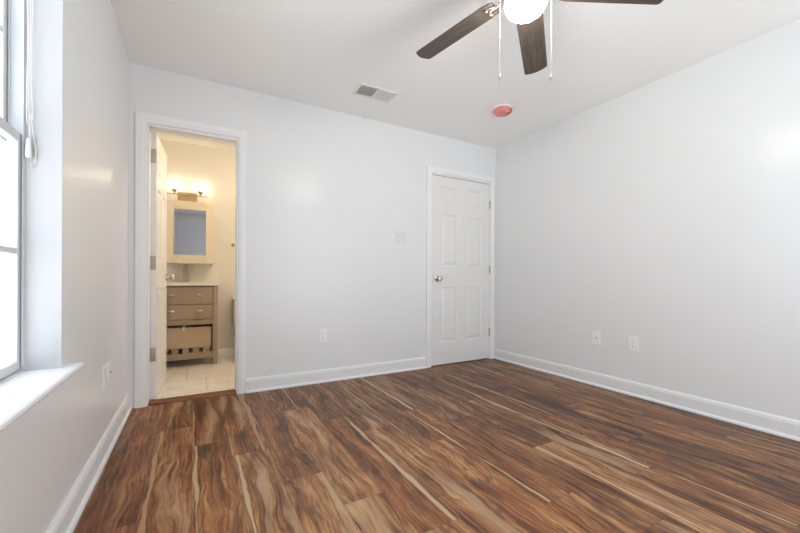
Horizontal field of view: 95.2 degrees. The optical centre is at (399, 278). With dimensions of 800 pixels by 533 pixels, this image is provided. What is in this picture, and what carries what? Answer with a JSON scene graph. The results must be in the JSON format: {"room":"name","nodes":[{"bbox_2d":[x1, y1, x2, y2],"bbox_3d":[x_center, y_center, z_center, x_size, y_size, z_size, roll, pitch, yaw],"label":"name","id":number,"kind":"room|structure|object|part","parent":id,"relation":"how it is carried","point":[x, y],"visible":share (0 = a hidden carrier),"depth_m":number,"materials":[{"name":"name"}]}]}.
{"room":"empty bedroom","nodes":[
{"label":"empty bedroom","id":0,"kind":"room"},
{"bbox_2d":[0,0,128,532],"bbox_3d":[-0.966,-0.298,0.706,0.174,2.440,4.174,0,0,-29],"label":"wall","id":1,"kind":"structure","parent":0,"point":[43,455],"depth_m":1.55,"materials":[{"name":"grey paint"}]},
{"bbox_2d":[0,0,25,383],"bbox_3d":[-1.076,-0.441,0.810,0.078,1.515,0.955,0,0,-29],"label":"window","id":2,"kind":"structure","parent":1,"relation":"in","point":[12,12],"depth_m":1.22,"materials":[{"name":"grey plastic"}]},
{"bbox_3d":[-1.091,-0.811,0.801,0.029,0.716,0.927,0,0,-29],"label":"sash","id":3,"kind":"part","parent":2,"relation":"part of","materials":[{"name":"grey plastic"}]},
{"bbox_3d":[-1.063,-0.090,0.818,0.027,0.797,0.933,0,0,-29],"label":"sash","id":4,"kind":"part","parent":2,"relation":"part of","materials":[{"name":"grey plastic"}]},
{"bbox_2d":[25,0,36,166],"bbox_3d":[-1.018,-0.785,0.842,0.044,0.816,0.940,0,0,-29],"label":"blind cord","id":5,"kind":"object","parent":1,"relation":"attached to","point":[28,148],"visible":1,"depth_m":1.24,"materials":[{"name":"white fabric"}]},
{"bbox_3d":[-1.254,-0.837,1.229,0.007,0.635,0.006,0,0,2],"label":"lift cord","id":6,"kind":"part","parent":5,"relation":"part of","materials":[{"name":"white fabric"}]},
{"bbox_3d":[-1.254,-0.817,1.236,0.005,0.675,0.007,0,0,34],"label":"lift cord","id":7,"kind":"part","parent":5,"relation":"part of","materials":[{"name":"white fabric"}]},
{"bbox_3d":[-1.251,-0.847,1.242,0.006,0.615,0.007,0,0,-29],"label":"lift cord","id":8,"kind":"part","parent":5,"relation":"part of","materials":[{"name":"white fabric"}]},
{"bbox_3d":[-1.252,-0.469,1.247,0.005,0.181,0.018,0,0,34],"label":"lift cord","id":9,"kind":"part","parent":5,"relation":"part of","materials":[{"name":"white plastic"}]},
{"bbox_2d":[0,379,67,435],"bbox_3d":[-0.959,0.362,0.881,0.014,0.034,1.020,0,0,-29],"label":"trim","id":10,"kind":"structure","parent":1,"relation":"attached to","point":[62,384],"depth_m":1.03,"materials":[{"name":"white paint"}]},
{"bbox_2d":[0,362,83,432],"bbox_3d":[-1.019,0.331,0.844,0.218,0.028,1.125,0,0,-29],"label":"window sill","id":11,"kind":"structure","parent":1,"relation":"attached to","point":[22,392],"depth_m":1.05,"materials":[{"name":"white paint"}]},
{"bbox_2d":[25,0,62,370],"bbox_3d":[-1.001,-0.441,0.852,0.094,1.515,0.955,0,0,-29],"label":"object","id":12,"kind":"structure","parent":1,"relation":"attached to","point":[43,181],"depth_m":1.27,"materials":[{"name":"grey paint"}]},
{"bbox_2d":[46,393,131,532],"bbox_3d":[-0.925,0.866,0.832,0.028,0.112,4.000,0,0,-29],"label":"baseboard","id":13,"kind":"structure","parent":1,"relation":"attached to","point":[69,514],"depth_m":1.57,"materials":[{"name":"white paint"}]},
{"bbox_2d":[102,364,105,389],"bbox_3d":[-1.526,0.509,1.887,0.009,0.117,0.072,0,0,-29],"label":"wall outlet","id":14,"kind":"object","parent":1,"relation":"attached to","point":[104,366],"visible":1,"depth_m":1.87,"materials":[{"name":"white plastic"}]},
{"bbox_2d":[107,360,111,383],"bbox_3d":[-1.581,0.509,1.991,0.016,0.117,0.072,0,0,-29],"label":"cable jack","id":15,"kind":"object","parent":1,"relation":"attached to","point":[109,371],"visible":1,"depth_m":1.98,"materials":[{"name":"white plastic"}]},
{"bbox_2d":[150,355,234,399],"bbox_3d":[-1.596,0.968,3.787,1.950,0.100,1.590,0,0,-29],"label":"floor","id":16,"kind":"structure","parent":0,"point":[200,375],"depth_m":3.41,"materials":[{"name":"tile"}]},
{"bbox_2d":[166,286,217,363],"bbox_3d":[-2.304,0.496,3.934,0.595,0.836,0.431,0,0,-29],"label":"bathroom vanity","id":17,"kind":"object","parent":16,"relation":"on","point":[186,305],"visible":0.66,"depth_m":3.82,"materials":[{"name":"beige paint"}]},
{"bbox_2d":[150,282,218,285],"bbox_3d":[-2.307,0.059,3.942,0.611,0.036,0.416,0,0,-29],"label":"countertop","id":18,"kind":"structure","parent":17,"relation":"on","point":[168,283],"depth_m":3.80,"materials":[{"name":"white stone"}]},
{"bbox_2d":[183,264,188,281],"bbox_3d":[-2.334,-0.059,3.989,0.052,0.200,0.170,0,0,-29],"label":"faucet","id":19,"kind":"object","parent":18,"relation":"on","point":[186,268],"visible":0.94,"depth_m":4.01,"materials":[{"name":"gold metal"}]},
{"bbox_2d":[166,324,210,349],"bbox_3d":[-2.293,0.610,3.914,0.472,0.236,0.255,0,0,-29],"label":"storage box","id":20,"kind":"object","parent":17,"relation":"on","point":[180,336],"visible":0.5,"depth_m":3.83,"materials":[{"name":"beige paper"}]},
{"bbox_3d":[-2.404,0.809,4.111,0.505,0.060,0.022,0,0,-29],"label":"rail","id":21,"kind":"part","parent":17,"relation":"part of","materials":[{"name":"beige paint"}]},
{"bbox_3d":[-2.223,0.810,3.788,0.505,0.060,0.022,0,0,-29],"label":"rail","id":22,"kind":"part","parent":17,"relation":"part of","materials":[{"name":"beige paint"}]},
{"bbox_3d":[-2.222,0.457,3.788,0.505,0.052,0.018,0,0,-29],"label":"rail","id":23,"kind":"part","parent":17,"relation":"part of","materials":[{"name":"beige paint"}]},
{"bbox_3d":[-2.220,0.349,3.785,0.499,0.152,0.017,0,0,-29],"label":"drawer","id":24,"kind":"part","parent":17,"relation":"part of","materials":[{"name":"beige paint"}]},
{"bbox_3d":[-2.218,0.178,3.782,0.499,0.178,0.022,0,0,-29],"label":"drawer","id":25,"kind":"part","parent":17,"relation":"part of","materials":[{"name":"beige paint"}]},
{"bbox_3d":[-2.158,0.497,4.237,0.045,0.836,0.045,0,0,-29],"label":"leg","id":26,"kind":"part","parent":17,"relation":"part of","materials":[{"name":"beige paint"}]},
{"bbox_3d":[-1.987,0.498,3.931,0.045,0.836,0.045,0,0,-29],"label":"leg","id":27,"kind":"part","parent":17,"relation":"part of","materials":[{"name":"beige paint"}]},
{"bbox_2d":[231,296,234,335],"bbox_3d":[-1.659,0.565,4.148,0.420,0.705,0.696,0,0,-29],"label":"toilet","id":28,"kind":"object","parent":16,"relation":"on","point":[232,297],"visible":0.14,"depth_m":4.22,"materials":[{"name":"white ceramic"}]},
{"bbox_3d":[-1.776,0.394,4.358,0.390,0.305,0.185,0,0,-29],"label":"tank","id":29,"kind":"part","parent":28,"relation":"part of","materials":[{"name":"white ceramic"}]},
{"bbox_2d":[160,139,235,354],"bbox_3d":[-1.967,-0.304,4.458,1.750,2.440,0.150,0,0,-29],"label":"wall","id":30,"kind":"structure","parent":0,"point":[189,165],"depth_m":4.27,"materials":[{"name":"white paint"}]},
{"bbox_2d":[167,181,206,201],"bbox_3d":[-2.369,-0.983,4.077,0.382,0.238,0.116,0,0,-29],"label":"vanity light","id":31,"kind":"object","parent":30,"relation":"attached to","point":[182,196],"visible":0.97,"depth_m":4.10,"materials":[{"name":"gold metal"}]},
{"bbox_3d":[-2.393,-0.916,4.118,0.190,0.104,0.021,0,0,-29],"label":"plate","id":32,"kind":"part","parent":31,"relation":"part of","materials":[{"name":"gold metal"}]},
{"bbox_2d":[167,199,213,263],"bbox_3d":[-2.341,-0.506,4.075,0.476,0.680,0.149,0,0,-29],"label":"medicine cabinet","id":33,"kind":"object","parent":30,"relation":"attached to","point":[190,225],"visible":0.83,"depth_m":4.02,"materials":[{"name":"beige paint"}]},
{"bbox_2d":[173,209,205,254],"bbox_3d":[-2.312,-0.505,4.021,0.310,0.496,0.006,0,0,-29],"label":"mirror glass","id":34,"kind":"object","parent":33,"relation":"attached to","point":[189,225],"depth_m":4.02,"materials":[{"name":"grey"}]},
{"bbox_2d":[218,348,234,356],"bbox_3d":[-1.653,0.875,4.545,1.110,0.085,0.012,0,0,-29],"label":"baseboard","id":35,"kind":"structure","parent":30,"relation":"attached to","point":[230,351],"depth_m":4.32,"materials":[{"name":"white paint"}]},
{"bbox_2d":[128,62,495,407],"bbox_3d":[-0.429,-0.297,3.469,3.865,2.440,0.120,0,0,-29],"label":"wall","id":36,"kind":"structure","parent":0,"point":[329,193],"depth_m":3.25,"materials":[{"name":"grey paint"}]},
{"bbox_2d":[150,132,174,398],"bbox_3d":[-1.986,-0.096,3.015,0.175,2.005,0.614,0,0,-26],"label":"door","id":37,"kind":"structure","parent":36,"relation":"in","point":[158,258],"depth_m":2.87,"materials":[{"name":"white paint"}]},
{"bbox_3d":[-2.047,-0.011,3.259,0.070,0.066,0.066,0,0,-26],"label":"knob","id":38,"kind":"part","parent":37,"relation":"part of","materials":[{"name":"silver metal"}]},
{"bbox_2d":[134,111,246,408],"bbox_3d":[-1.590,-0.130,2.823,0.727,2.096,0.164,0,0,-29],"label":"trim","id":39,"kind":"structure","parent":36,"relation":"attached to","point":[142,177],"depth_m":2.65,"materials":[{"name":"white wood"}]},
{"bbox_2d":[148,389,235,405],"bbox_3d":[-1.587,0.912,2.819,0.582,0.012,0.118,0,0,-29],"label":"threshold","id":40,"kind":"object","parent":36,"relation":"attached to","point":[231,391],"depth_m":2.79,"materials":[{"name":"brown wood"}]},
{"bbox_2d":[319,329,326,341],"bbox_3d":[-0.685,0.507,3.254,0.072,0.117,0.009,0,0,-29],"label":"wall outlet","id":41,"kind":"object","parent":36,"relation":"attached to","point":[322,332],"visible":1,"depth_m":3.25,"materials":[{"name":"white plastic"}]},
{"bbox_2d":[245,357,426,392],"bbox_3d":[-0.484,0.867,3.357,1.732,0.112,0.028,0,0,-29],"label":"baseboard","id":42,"kind":"structure","parent":36,"relation":"attached to","point":[257,384],"depth_m":3.27,"materials":[{"name":"white paint"}]},
{"bbox_2d":[396,230,405,242],"bbox_3d":[0.016,-0.417,3.639,0.116,0.115,0.018,0,0,-29],"label":"light switch","id":43,"kind":"object","parent":36,"relation":"attached to","point":[400,235],"visible":1,"depth_m":3.64,"materials":[{"name":"white plastic"}]},
{"bbox_2d":[426,165,494,367],"bbox_3d":[0.655,-0.120,4.067,0.936,2.096,0.138,0,0,-29],"label":"trim","id":44,"kind":"structure","parent":36,"relation":"attached to","point":[430,169],"depth_m":3.88,"materials":[{"name":"white wood"}]},
{"bbox_2d":[431,175,490,365],"bbox_3d":[0.696,-0.085,4.017,0.811,2.005,0.105,0,0,-29],"label":"door","id":45,"kind":"structure","parent":36,"relation":"in","point":[460,208],"depth_m":4.01,"materials":[{"name":"white paint"}]},
{"bbox_3d":[0.413,-0.001,3.839,0.066,0.066,0.070,0,0,-29],"label":"knob","id":46,"kind":"part","parent":45,"relation":"part of","materials":[{"name":"silver metal"}]},
{"bbox_2d":[73,358,799,532],"bbox_3d":[0.590,0.958,1.694,3.615,0.060,4.220,0,0,-29],"label":"floor","id":47,"kind":"structure","parent":0,"point":[486,445],"depth_m":1.83,"materials":[{"name":"brown wood"}]},
{"bbox_2d":[110,0,799,150],"bbox_3d":[0.205,-1.574,2.348,3.865,0.120,5.950,0,0,-29],"label":"ceiling","id":48,"kind":"structure","parent":0,"point":[317,53],"depth_m":2.43,"materials":[{"name":"paint"}]},
{"bbox_2d":[352,83,397,102],"bbox_3d":[-0.202,-1.511,2.985,0.330,0.010,0.184,0,0,-29],"label":"ceiling vent","id":49,"kind":"object","parent":48,"relation":"in","point":[365,90],"visible":1,"depth_m":2.98,"materials":[{"name":"white metal"}]},
{"bbox_2d":[493,104,511,116],"bbox_3d":[0.911,-1.484,3.248,0.167,0.054,0.164,0,0,-29],"label":"smoke detector","id":50,"kind":"object","parent":48,"relation":"attached to","point":[502,110],"visible":1,"depth_m":3.20,"materials":[{"name":"red plastic"}]},
{"bbox_2d":[416,0,662,81],"bbox_3d":[0.536,-1.208,1.657,1.150,0.607,1.197,0,0,-29],"label":"ceiling fan","id":51,"kind":"object","parent":48,"relation":"hanging from","point":[528,14],"visible":1,"depth_m":1.90,"materials":[{"name":"brown wood"}]},
{"bbox_3d":[0.294,-1.299,1.942,0.477,0.006,0.132,-9,5,42],"label":"fan blade","id":52,"kind":"part","parent":51,"relation":"part of","materials":[{"name":"brown wood"}]},
{"bbox_3d":[0.578,-1.242,1.681,0.188,0.089,0.188,0,0,-29],"label":"light globe","id":53,"kind":"part","parent":51,"relation":"part of","materials":[{"name":"white glass"}]},
{"bbox_3d":[0.739,-1.298,2.032,0.132,0.006,0.477,-12,-11,23],"label":"fan blade","id":54,"kind":"part","parent":51,"relation":"part of","materials":[{"name":"brown wood"}]},
{"bbox_3d":[0.962,-1.296,1.637,0.477,0.006,0.132,7,-10,6],"label":"fan blade","id":55,"kind":"part","parent":51,"relation":"part of","materials":[{"name":"brown wood"}]},
{"bbox_2d":[495,19,799,420],"bbox_3d":[2.204,-0.285,2.469,0.150,2.440,4.200,0,0,-29],"label":"wall","id":56,"kind":"structure","parent":0,"point":[664,213],"depth_m":2.69,"materials":[{"name":"grey paint"}]},
{"bbox_2d":[592,331,599,344],"bbox_3d":[1.706,0.516,3.182,0.016,0.117,0.072,0,0,-29],"label":"cable jack","id":57,"kind":"object","parent":56,"relation":"attached to","point":[595,334],"visible":1,"depth_m":3.18,"materials":[{"name":"white plastic"}]},
{"bbox_2d":[629,336,637,351],"bbox_3d":[1.860,0.521,2.914,0.009,0.117,0.072,0,0,-29],"label":"wall outlet","id":58,"kind":"object","parent":56,"relation":"attached to","point":[633,341],"visible":1,"depth_m":2.91,"materials":[{"name":"white plastic"}]},
{"bbox_2d":[494,349,799,441],"bbox_3d":[2.073,0.878,2.513,0.028,0.112,4.000,0,0,-29],"label":"baseboard","id":59,"kind":"structure","parent":56,"relation":"attached to","point":[781,426],"depth_m":2.67,"materials":[{"name":"white paint"}]}
]}

